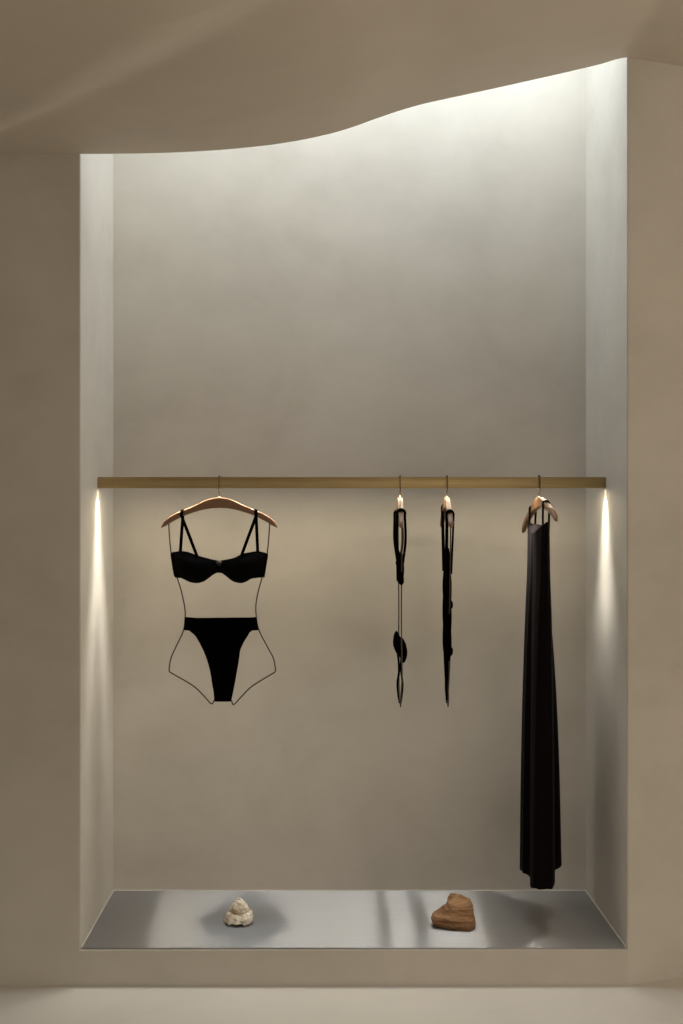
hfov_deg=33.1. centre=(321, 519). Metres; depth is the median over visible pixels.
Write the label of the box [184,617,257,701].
high waist brief
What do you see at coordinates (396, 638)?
bikini bottom
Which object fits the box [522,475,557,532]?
wooden hanger
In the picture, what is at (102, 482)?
rail
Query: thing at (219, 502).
wooden hanger
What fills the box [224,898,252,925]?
stone
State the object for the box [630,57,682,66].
ceiling
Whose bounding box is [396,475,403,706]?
wooden hanger
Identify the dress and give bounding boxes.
[520,500,561,889]
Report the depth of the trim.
4.30 m
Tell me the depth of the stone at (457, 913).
3.90 m
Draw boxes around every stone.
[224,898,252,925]
[431,893,475,930]
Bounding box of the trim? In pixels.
[81,890,626,947]
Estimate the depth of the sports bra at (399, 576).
3.88 m
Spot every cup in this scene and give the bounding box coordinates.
[174,551,217,582]
[221,551,263,582]
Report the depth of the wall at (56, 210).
3.74 m
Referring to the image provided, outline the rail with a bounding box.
[97,477,605,487]
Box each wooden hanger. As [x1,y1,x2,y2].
[161,475,276,704]
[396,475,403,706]
[440,475,452,706]
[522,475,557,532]
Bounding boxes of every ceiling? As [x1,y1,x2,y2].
[0,0,682,153]
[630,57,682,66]
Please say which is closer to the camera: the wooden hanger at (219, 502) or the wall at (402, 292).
the wooden hanger at (219, 502)
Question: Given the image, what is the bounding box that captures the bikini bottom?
[393,631,406,703]
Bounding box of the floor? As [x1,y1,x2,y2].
[0,976,682,1023]
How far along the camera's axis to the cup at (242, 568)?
3.99 m
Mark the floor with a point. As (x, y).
(661, 1001)
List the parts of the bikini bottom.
panel, panel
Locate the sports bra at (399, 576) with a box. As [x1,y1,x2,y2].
[393,508,406,584]
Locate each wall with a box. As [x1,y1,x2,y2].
[0,58,682,985]
[113,68,585,891]
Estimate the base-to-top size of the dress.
1.312 m
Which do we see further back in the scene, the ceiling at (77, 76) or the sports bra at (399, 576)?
the sports bra at (399, 576)
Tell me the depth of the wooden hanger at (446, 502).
3.91 m
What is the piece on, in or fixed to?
hanging from the wooden hanger at (446, 502)
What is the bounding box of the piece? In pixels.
[441,504,454,701]
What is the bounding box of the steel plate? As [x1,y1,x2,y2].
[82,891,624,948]

